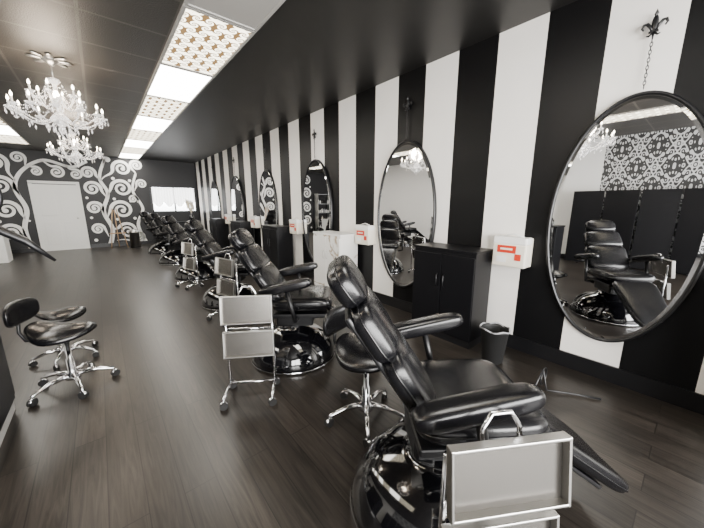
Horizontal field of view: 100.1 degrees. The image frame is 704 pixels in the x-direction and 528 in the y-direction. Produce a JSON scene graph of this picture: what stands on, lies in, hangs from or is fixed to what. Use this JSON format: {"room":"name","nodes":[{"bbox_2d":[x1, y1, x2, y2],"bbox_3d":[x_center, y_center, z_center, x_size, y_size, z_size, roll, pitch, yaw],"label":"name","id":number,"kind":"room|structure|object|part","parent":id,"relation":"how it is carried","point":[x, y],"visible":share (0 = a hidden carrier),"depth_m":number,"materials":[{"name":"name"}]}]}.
{"room":"service shop","nodes":[
{"label":"service shop","id":0,"kind":"room"},
{"bbox_2d":[0,148,199,249],"bbox_3d":[-8.771,-2.041,9.757,6.690,3.010,0.150,-10,15,-39],"label":"wall","id":1,"kind":"structure","parent":0,"point":[153,172],"depth_m":9.96,"materials":[{"name":"black paint"}]},
{"bbox_2d":[27,180,89,250],"bbox_3d":[-9.195,-1.506,9.310,1.140,2.140,0.115,-10,15,-39],"label":"door","id":2,"kind":"structure","parent":1,"relation":"in","point":[58,210],"depth_m":9.30,"materials":[{"name":"white paint"}]},
{"bbox_2d":[0,151,147,247],"bbox_3d":[-8.861,-2.010,9.575,3.776,2.975,0.001,-10,15,-39],"label":"decal","id":3,"kind":"object","parent":1,"relation":"attached to","point":[24,229],"visible":0.88,"depth_m":9.73,"materials":[{"name":"white paint"}]},
{"bbox_2d":[11,240,157,253],"bbox_3d":[-8.668,-0.621,10.023,6.520,0.120,0.018,-10,15,-39],"label":"baseboard","id":4,"kind":"structure","parent":1,"relation":"attached to","point":[149,241],"depth_m":10.13,"materials":[{"name":"black wood"}]},
{"bbox_2d":[149,186,196,211],"bbox_3d":[-6.753,-2.458,11.227,1.490,0.950,0.095,-10,15,-39],"label":"window","id":5,"kind":"structure","parent":1,"relation":"in","point":[163,198],"depth_m":11.15,"materials":[{"name":"white glass"}]},
{"bbox_2d":[0,0,576,162],"bbox_3d":[-3.377,-2.314,3.297,6.840,0.100,16.700,-10,15,-39],"label":"ceiling","id":6,"kind":"structure","parent":0,"point":[310,56],"depth_m":3.18,"materials":[{"name":"black paint"}]},
{"bbox_2d":[0,117,8,125],"bbox_3d":[-6.707,-2.654,5.268,0.590,0.020,1.270,-10,15,-39],"label":"ceiling light panel","id":7,"kind":"object","parent":6,"relation":"in","point":[2,122],"depth_m":5.74,"materials":[{"name":"white plastic"}]},
{"bbox_2d":[0,125,21,136],"bbox_3d":[-7.532,-2.849,6.227,0.590,0.020,1.270,-10,15,-39],"label":"ceiling light panel","id":8,"kind":"object","parent":6,"relation":"in","point":[4,130],"depth_m":6.43,"materials":[{"name":"white plastic"}]},
{"bbox_2d":[0,135,30,144],"bbox_3d":[-8.358,-3.044,7.185,0.590,0.020,1.270,-10,15,-39],"label":"ceiling light panel","id":9,"kind":"object","parent":6,"relation":"in","point":[3,138],"depth_m":7.25,"materials":[{"name":"white plastic"}]},
{"bbox_2d":[4,51,108,140],"bbox_3d":[-3.311,-1.831,3.319,0.850,0.855,0.851,-10,15,-39],"label":"crystal chandelier","id":10,"kind":"object","parent":6,"relation":"hanging from","point":[59,118],"visible":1,"depth_m":3.27,"materials":[{"name":"glass"}]},
{"bbox_2d":[46,120,102,167],"bbox_3d":[-5.439,-2.334,5.790,0.850,0.855,0.851,-10,15,-39],"label":"crystal chandelier","id":11,"kind":"object","parent":6,"relation":"hanging from","point":[75,154],"visible":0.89,"depth_m":5.76,"materials":[{"name":"clear glass"}]},
{"bbox_3d":[-5.441,-2.482,5.758,0.779,0.551,0.778,-10,15,-39],"label":"frame","id":12,"kind":"part","parent":11,"relation":"part of","materials":[{"name":"glass"}]},
{"bbox_2d":[118,153,142,158],"bbox_3d":[-7.296,-3.556,9.705,0.590,0.020,1.270,-10,15,-39],"label":"ceiling light panel","id":13,"kind":"object","parent":6,"relation":"in","point":[121,155],"depth_m":9.76,"materials":[{"name":"white plastic"}]},
{"bbox_2d":[120,146,147,154],"bbox_3d":[-6.470,-3.361,8.746,0.590,0.020,1.270,-10,15,-39],"label":"ceiling light panel","id":14,"kind":"object","parent":6,"relation":"in","point":[130,150],"depth_m":8.72,"materials":[{"name":"white plastic"}]},
{"bbox_2d":[123,139,154,148],"bbox_3d":[-5.645,-3.166,7.788,0.590,0.020,1.270,-10,15,-39],"label":"ceiling light panel","id":15,"kind":"object","parent":6,"relation":"in","point":[128,142],"depth_m":7.79,"materials":[{"name":"white plastic"}]},
{"bbox_2d":[126,129,162,141],"bbox_3d":[-4.819,-2.971,6.829,0.590,0.020,1.270,-10,15,-39],"label":"ceiling light panel","id":16,"kind":"object","parent":6,"relation":"in","point":[133,134],"depth_m":6.81,"materials":[{"name":"white plastic"}]},
{"bbox_2d":[130,115,173,132],"bbox_3d":[-3.994,-2.776,5.871,0.590,0.020,1.270,-10,15,-39],"label":"ceiling light panel","id":17,"kind":"object","parent":6,"relation":"in","point":[145,123],"depth_m":5.87,"materials":[{"name":"white plastic"}]},
{"bbox_2d":[136,94,189,120],"bbox_3d":[-3.168,-2.581,4.912,0.590,0.020,1.270,-10,15,-39],"label":"ceiling light panel","id":18,"kind":"object","parent":6,"relation":"in","point":[150,106],"depth_m":4.86,"materials":[{"name":"white plastic"}]},
{"bbox_2d":[145,61,214,103],"bbox_3d":[-2.342,-2.386,3.953,0.590,0.020,1.270,-10,15,-39],"label":"ceiling light panel","id":19,"kind":"object","parent":6,"relation":"in","point":[166,82],"depth_m":3.87,"materials":[{"name":"white plastic"}]},
{"bbox_2d":[159,3,255,76],"bbox_3d":[-1.517,-2.191,2.995,0.590,0.020,1.270,-10,15,-39],"label":"ceiling light panel","id":20,"kind":"object","parent":6,"relation":"in","point":[198,41],"depth_m":2.89,"materials":[{"name":"white plastic"}]},
{"bbox_2d":[184,0,285,31],"bbox_3d":[-0.691,-1.996,2.036,0.590,0.020,1.270,-10,15,-39],"label":"ceiling light panel","id":21,"kind":"object","parent":6,"relation":"in","point":[252,15],"depth_m":2.40,"materials":[{"name":"white plastic"}]},
{"bbox_2d":[0,243,703,527],"bbox_3d":[-3.377,0.734,3.917,6.840,0.100,16.700,-10,15,-39],"label":"floor","id":22,"kind":"structure","parent":0,"point":[151,444],"depth_m":1.99,"materials":[{"name":"brown wood"}]},
{"bbox_2d":[0,235,12,262],"bbox_3d":[-9.104,-0.390,7.290,0.860,0.758,0.560,-10,15,-39],"label":"reception desk","id":23,"kind":"object","parent":22,"relation":"on","point":[6,256],"visible":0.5,"depth_m":7.38,"materials":[{"name":"white paint"}]},
{"bbox_2d":[0,336,14,445],"bbox_3d":[-2.237,0.664,1.440,0.520,1.025,1.220,-10,15,-39],"label":"wall","id":24,"kind":"structure","parent":22,"relation":"on","point":[7,392],"depth_m":1.97,"materials":[{"name":"black"}]},
{"bbox_2d":[0,189,55,261],"bbox_3d":[-2.115,-0.221,1.690,0.565,0.608,0.099,-7,13,-30],"label":"lamp","id":25,"kind":"object","parent":24,"relation":"on","point":[4,232],"visible":1,"depth_m":1.75,"materials":[{"name":"black"}]},
{"bbox_2d":[2,298,119,406],"bbox_3d":[-2.260,0.618,2.352,0.562,0.749,0.534,-4,12,-18],"label":"stool","id":26,"kind":"object","parent":22,"relation":"on","point":[43,333],"visible":1,"depth_m":2.24,"materials":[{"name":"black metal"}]},
{"bbox_3d":[-2.252,0.509,2.304,0.400,0.153,0.380,-4,12,-18],"label":"seat","id":27,"kind":"part","parent":26,"relation":"part of","materials":[{"name":"black leather"}]},
{"bbox_2d":[28,306,98,370],"bbox_3d":[-2.745,0.642,2.806,0.491,0.522,0.514,7,13,29],"label":"stool","id":28,"kind":"object","parent":22,"relation":"on","point":[66,314],"visible":0.85,"depth_m":2.72,"materials":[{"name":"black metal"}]},
{"bbox_3d":[-2.724,0.458,2.755,0.350,0.140,0.368,7,13,29],"label":"seat","id":29,"kind":"part","parent":28,"relation":"part of","materials":[{"name":"black leather"}]},
{"bbox_2d":[110,209,128,248],"bbox_3d":[-7.887,-1.197,9.896,0.468,1.305,0.388,-10,15,-39],"label":"easel","id":30,"kind":"object","parent":22,"relation":"on","point":[123,232],"visible":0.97,"depth_m":9.80,"materials":[{"name":"beige wood"}]},
{"bbox_2d":[129,229,140,247],"bbox_3d":[-7.321,-0.865,9.943,0.296,0.630,0.296,-10,15,-39],"label":"pedal bin","id":31,"kind":"object","parent":22,"relation":"on","point":[134,236],"visible":1,"depth_m":9.85,"materials":[{"name":"grey metal"}]},
{"bbox_2d":[139,211,169,254],"bbox_3d":[-5.517,-0.945,8.823,1.359,1.235,0.776,0,12,-2],"label":"chair","id":32,"kind":"object","parent":22,"relation":"on","point":[159,248],"visible":0.39,"depth_m":8.60,"materials":[{"name":"black leather"}]},
{"bbox_3d":[-5.921,-1.162,8.763,0.372,0.505,0.490,0,12,-2],"label":"backrest","id":33,"kind":"part","parent":32,"relation":"part of","materials":[{"name":"black leather"}]},
{"bbox_3d":[-5.544,-0.939,8.823,1.164,0.869,0.706,0,12,-2],"label":"chair frame","id":34,"kind":"part","parent":32,"relation":"part of","materials":[{"name":"black"}]},
{"bbox_2d":[147,213,186,265],"bbox_3d":[-4.227,-0.641,7.325,1.359,1.235,0.776,0,12,-2],"label":"chair","id":35,"kind":"object","parent":22,"relation":"on","point":[174,256],"visible":0.5,"depth_m":7.11,"materials":[{"name":"black leather"}]},
{"bbox_3d":[-4.631,-0.858,7.266,0.372,0.505,0.490,0,12,-2],"label":"backrest","id":36,"kind":"part","parent":35,"relation":"part of","materials":[{"name":"black leather"}]},
{"bbox_3d":[-4.255,-0.634,7.325,1.164,0.869,0.706,0,12,-2],"label":"chair frame","id":37,"kind":"part","parent":35,"relation":"part of","materials":[{"name":"black leather"}]},
{"bbox_2d":[164,238,173,242],"bbox_3d":[-4.286,-0.595,7.332,0.551,0.145,0.530,0,12,-2],"label":"seat cushion","id":38,"kind":"object","parent":35,"relation":"on","point":[165,239],"depth_m":7.08,"materials":[{"name":"black leather"}]},
{"bbox_2d":[175,239,203,290],"bbox_3d":[-2.887,-0.007,5.170,0.406,0.851,0.317,8,14,34],"label":"cart","id":39,"kind":"object","parent":22,"relation":"on","point":[189,263],"visible":1,"depth_m":5.18,"materials":[{"name":"silver metal"}]},
{"bbox_2d":[161,215,231,281],"bbox_3d":[-2.937,-0.336,5.827,1.359,1.235,0.776,0,12,-2],"label":"chair","id":40,"kind":"object","parent":22,"relation":"on","point":[205,270],"visible":0.46,"depth_m":5.64,"materials":[{"name":"black leather"}]},
{"bbox_3d":[-3.342,-0.553,5.768,0.372,0.505,0.490,0,12,-2],"label":"backrest","id":41,"kind":"part","parent":40,"relation":"part of","materials":[{"name":"black leather"}]},
{"bbox_3d":[-2.965,-0.330,5.828,1.164,0.869,0.706,0,12,-2],"label":"chair frame","id":42,"kind":"part","parent":40,"relation":"part of","materials":[{"name":"black"}]},
{"bbox_2d":[194,245,201,253],"bbox_3d":[-2.997,-0.290,5.834,0.551,0.145,0.530,0,12,-2],"label":"seat cushion","id":43,"kind":"object","parent":40,"relation":"on","point":[198,251],"depth_m":5.59,"materials":[{"name":"black leather"}]},
{"bbox_2d":[209,218,229,248],"bbox_3d":[-4.242,-0.944,9.400,0.389,1.002,0.740,-10,15,-39],"label":"storage cabinet","id":44,"kind":"object","parent":22,"relation":"on","point":[218,227],"visible":0.67,"depth_m":9.14,"materials":[{"name":"black wood"}]},
{"bbox_2d":[184,219,257,310],"bbox_3d":[-1.634,-0.028,4.315,1.359,1.235,0.776,0,12,-2],"label":"chair","id":45,"kind":"object","parent":22,"relation":"on","point":[200,236],"visible":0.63,"depth_m":4.11,"materials":[{"name":"black leather"}]},
{"bbox_3d":[-2.039,-0.245,4.255,0.372,0.505,0.490,0,12,-2],"label":"backrest","id":46,"kind":"part","parent":45,"relation":"part of","materials":[{"name":"black leather"}]},
{"bbox_3d":[-1.662,-0.022,4.315,1.164,0.869,0.706,0,12,-2],"label":"chair frame","id":47,"kind":"part","parent":45,"relation":"part of","materials":[{"name":"black"}]},
{"bbox_2d":[213,258,246,271],"bbox_3d":[-1.694,0.017,4.322,0.551,0.145,0.530,0,12,-2],"label":"seat cushion","id":48,"kind":"object","parent":45,"relation":"on","point":[240,268],"depth_m":4.09,"materials":[{"name":"black leather"}]},
{"bbox_2d":[206,253,238,326],"bbox_3d":[-1.597,0.297,3.672,0.406,0.851,0.317,8,14,34],"label":"cart","id":49,"kind":"object","parent":22,"relation":"on","point":[223,266],"visible":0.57,"depth_m":3.68,"materials":[{"name":"silver metal"}]},
{"bbox_2d":[230,220,254,257],"bbox_3d":[-2.927,-0.633,7.873,0.389,1.002,0.740,-10,15,-39],"label":"storage cabinet","id":50,"kind":"object","parent":22,"relation":"on","point":[234,225],"visible":0.41,"depth_m":7.62,"materials":[{"name":"black wood"}]},
{"bbox_2d":[219,286,279,410],"bbox_3d":[-0.773,0.599,2.193,0.406,0.851,0.317,-2,12,-8],"label":"cart","id":51,"kind":"object","parent":22,"relation":"on","point":[244,309],"visible":1,"depth_m":2.20,"materials":[{"name":"silver metal"}]},
{"bbox_2d":[261,224,293,269],"bbox_3d":[-1.611,-0.323,6.345,0.389,1.002,0.740,-10,15,-39],"label":"storage cabinet","id":52,"kind":"object","parent":22,"relation":"on","point":[277,240],"visible":0.73,"depth_m":6.10,"materials":[{"name":"black wood"}]},
{"bbox_2d":[228,228,350,374],"bbox_3d":[-0.393,0.282,2.790,1.359,1.235,0.776,0,12,-2],"label":"chair","id":53,"kind":"object","parent":22,"relation":"on","point":[301,345],"visible":0.88,"depth_m":2.60,"materials":[{"name":"black leather"}]},
{"bbox_3d":[-0.797,0.065,2.730,0.372,0.505,0.490,0,12,-2],"label":"backrest","id":54,"kind":"part","parent":53,"relation":"part of","materials":[{"name":"black leather"}]},
{"bbox_3d":[-0.421,0.288,2.790,1.164,0.869,0.706,0,12,-2],"label":"chair frame","id":55,"kind":"part","parent":53,"relation":"part of","materials":[{"name":"black leather"}]},
{"bbox_2d":[272,285,333,310],"bbox_3d":[-0.452,0.328,2.796,0.551,0.145,0.530,0,12,-2],"label":"seat cushion","id":56,"kind":"object","parent":53,"relation":"on","point":[313,297],"depth_m":2.58,"materials":[{"name":"black leather"}]},
{"bbox_2d":[313,230,357,285],"bbox_3d":[-0.289,-0.010,4.810,0.389,1.002,0.740,-10,15,-39],"label":"storage cabinet","id":57,"kind":"object","parent":22,"relation":"on","point":[328,245],"visible":0.7,"depth_m":4.63,"materials":[{"name":"white"}]},
{"bbox_2d":[323,305,404,447],"bbox_3d":[0.110,0.691,1.994,0.562,0.749,0.534,8,14,34],"label":"stool","id":58,"kind":"object","parent":22,"relation":"on","point":[350,353],"visible":0.7,"depth_m":1.96,"materials":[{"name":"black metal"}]},
{"bbox_3d":[0.095,0.582,1.950,0.400,0.153,0.380,8,14,34],"label":"seat","id":59,"kind":"part","parent":58,"relation":"part of","materials":[{"name":"black leather"}]},
{"bbox_2d":[412,242,492,348],"bbox_3d":[1.059,0.308,3.244,0.389,1.002,0.740,-10,15,-39],"label":"storage cabinet","id":60,"kind":"object","parent":22,"relation":"on","point":[447,278],"visible":0.8,"depth_m":3.04,"materials":[{"name":"black wood"}]},
{"bbox_2d":[327,255,628,527],"bbox_3d":[0.578,0.573,1.359,1.359,1.235,0.776,0,12,-2],"label":"chair","id":61,"kind":"object","parent":22,"relation":"on","point":[396,483],"visible":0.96,"depth_m":1.20,"materials":[{"name":"black leather"}]},
{"bbox_3d":[0.173,0.356,1.299,0.372,0.505,0.490,0,12,-2],"label":"backrest","id":62,"kind":"part","parent":61,"relation":"part of","materials":[{"name":"black leather"}]},
{"bbox_3d":[0.550,0.580,1.359,1.164,0.869,0.706,0,12,-2],"label":"chair frame","id":63,"kind":"part","parent":61,"relation":"part of","materials":[{"name":"black leather"}]},
{"bbox_2d":[409,359,549,445],"bbox_3d":[0.518,0.619,1.366,0.551,0.145,0.530,0,12,-2],"label":"seat cushion","id":64,"kind":"object","parent":61,"relation":"on","point":[447,377],"depth_m":1.33,"materials":[{"name":"black leather"}]},
{"bbox_2d":[480,322,510,364],"bbox_3d":[1.325,0.745,2.758,0.262,0.340,0.258,-10,15,-39],"label":"waste bin","id":65,"kind":"object","parent":22,"relation":"on","point":[494,337],"visible":0.99,"depth_m":2.69,"materials":[{"name":"black plastic"}]},
{"bbox_2d":[438,409,572,527],"bbox_3d":[0.456,0.869,0.865,0.406,0.851,0.317,-2,12,-8],"label":"cart","id":66,"kind":"object","parent":22,"relation":"on","point":[519,481],"visible":1,"depth_m":0.85,"materials":[{"name":"silver metal"}]},
{"bbox_3d":[0.456,0.869,0.865,0.406,0.851,0.317,-2,12,-8],"label":"cart frame","id":67,"kind":"part","parent":66,"relation":"part of","materials":[{"name":"silver metal"}]},
{"bbox_2d":[535,367,600,399],"bbox_3d":[1.586,0.901,2.270,0.584,0.218,0.105,1,12,6],"label":"iron stand","id":68,"kind":"object","parent":22,"relation":"on","point":[543,374],"visible":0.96,"depth_m":2.26,"materials":[{"name":"black"}]},
{"bbox_3d":[-6.530,-1.225,11.286,1.300,0.800,0.350,-10,15,-39],"label":"console table","id":69,"kind":"object","parent":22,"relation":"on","visible":0},
{"bbox_2d":[185,199,194,219],"bbox_3d":[-6.232,-2.079,11.366,0.309,0.843,0.265,-3,12,-14],"label":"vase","id":70,"kind":"object","parent":69,"relation":"on","point":[191,207],"visible":0.98,"depth_m":11.36,"materials":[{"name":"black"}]},
{"bbox_2d":[194,0,703,394],"bbox_3d":[-0.821,-1.220,5.721,0.150,3.010,16.700,-10,15,-39],"label":"wall","id":71,"kind":"structure","parent":0,"point":[498,119],"depth_m":2.86,"materials":[{"name":"paint"}]},
{"bbox_2d":[211,166,221,217],"bbox_3d":[-4.606,-2.113,9.958,0.047,2.400,0.960,-10,15,-39],"label":"wall mirror","id":72,"kind":"object","parent":71,"relation":"attached to","point":[215,197],"visible":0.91,"depth_m":9.88,"materials":[{"name":"black mirror"}]},
{"bbox_2d":[224,213,231,223],"bbox_3d":[-3.753,-1.387,8.984,0.159,0.316,0.310,-10,15,-39],"label":"sharps container","id":73,"kind":"object","parent":71,"relation":"attached to","point":[228,217],"visible":0.86,"depth_m":8.88,"materials":[{"name":"beige plastic"}]},
{"bbox_2d":[231,157,244,220],"bbox_3d":[-3.284,-1.800,8.423,0.047,2.400,0.960,-10,15,-39],"label":"wall mirror","id":74,"kind":"object","parent":71,"relation":"attached to","point":[237,201],"visible":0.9,"depth_m":8.35,"materials":[{"name":"black mirror"}]},
{"bbox_2d":[250,215,260,227],"bbox_3d":[-2.437,-1.076,7.457,0.159,0.316,0.310,-10,15,-39],"label":"sharps container","id":75,"kind":"object","parent":71,"relation":"attached to","point":[255,220],"visible":0.97,"depth_m":7.36,"materials":[{"name":"beige plastic"}]},
{"bbox_2d":[259,146,278,229],"bbox_3d":[-1.968,-1.490,6.895,0.047,2.400,0.960,-10,15,-39],"label":"wall mirror","id":76,"kind":"object","parent":71,"relation":"attached to","point":[268,201],"visible":0.87,"depth_m":6.83,"materials":[{"name":"black mirror"}]},
{"bbox_2d":[289,218,303,233],"bbox_3d":[-1.122,-0.765,5.929,0.159,0.316,0.310,-10,15,-39],"label":"sharps container","id":77,"kind":"object","parent":71,"relation":"attached to","point":[296,225],"visible":0.96,"depth_m":5.84,"materials":[{"name":"beige plastic"}]},
{"bbox_2d":[302,130,332,260],"bbox_3d":[-0.653,-1.179,5.367,0.047,2.400,0.960,-10,15,-39],"label":"wall mirror","id":78,"kind":"object","parent":71,"relation":"attached to","point":[317,205],"visible":0.94,"depth_m":5.33,"materials":[{"name":"black mirror"}]},
{"bbox_2d":[355,223,375,244],"bbox_3d":[0.194,-0.454,4.401,0.159,0.316,0.310,-10,15,-39],"label":"sharps container","id":79,"kind":"object","parent":71,"relation":"attached to","point":[364,234],"visible":1,"depth_m":4.32,"materials":[{"name":"beige plastic"}]},
{"bbox_2d":[377,97,436,286],"bbox_3d":[0.682,-0.863,3.817,0.047,2.400,0.960,-10,15,-39],"label":"wall mirror","id":80,"kind":"object","parent":71,"relation":"attached to","point":[407,201],"visible":0.94,"depth_m":3.82,"materials":[{"name":"black mirror"}]},
{"bbox_2d":[300,271,703,414],"bbox_3d":[-0.885,0.197,5.954,0.018,0.140,16.400,-10,15,-39],"label":"baseboard","id":81,"kind":"structure","parent":71,"relation":"attached to","point":[683,398],"depth_m":2.47,"materials":[{"name":"black"}]},
{"bbox_2d":[492,233,533,268],"bbox_3d":[1.539,-0.137,2.840,0.159,0.316,0.310,-10,15,-39],"label":"sharps container","id":82,"kind":"object","parent":71,"relation":"attached to","point":[508,251],"visible":1,"depth_m":2.77,"materials":[{"name":"beige plastic"}]},
{"bbox_2d":[546,9,703,342],"bbox_3d":[2.056,-0.539,2.222,0.047,2.400,0.960,-10,15,-39],"label":"wall mirror","id":83,"kind":"object","parent":71,"relation":"attached to","point":[625,230],"visible":1,"depth_m":2.21,"materials":[{"name":"black mirror"}]},
{"bbox_3d":[2.050,-1.386,2.043,0.015,0.322,0.015,1,12,5],"label":"chain","id":84,"kind":"part","parent":83,"relation":"part of","materials":[{"name":"black"}]}
]}

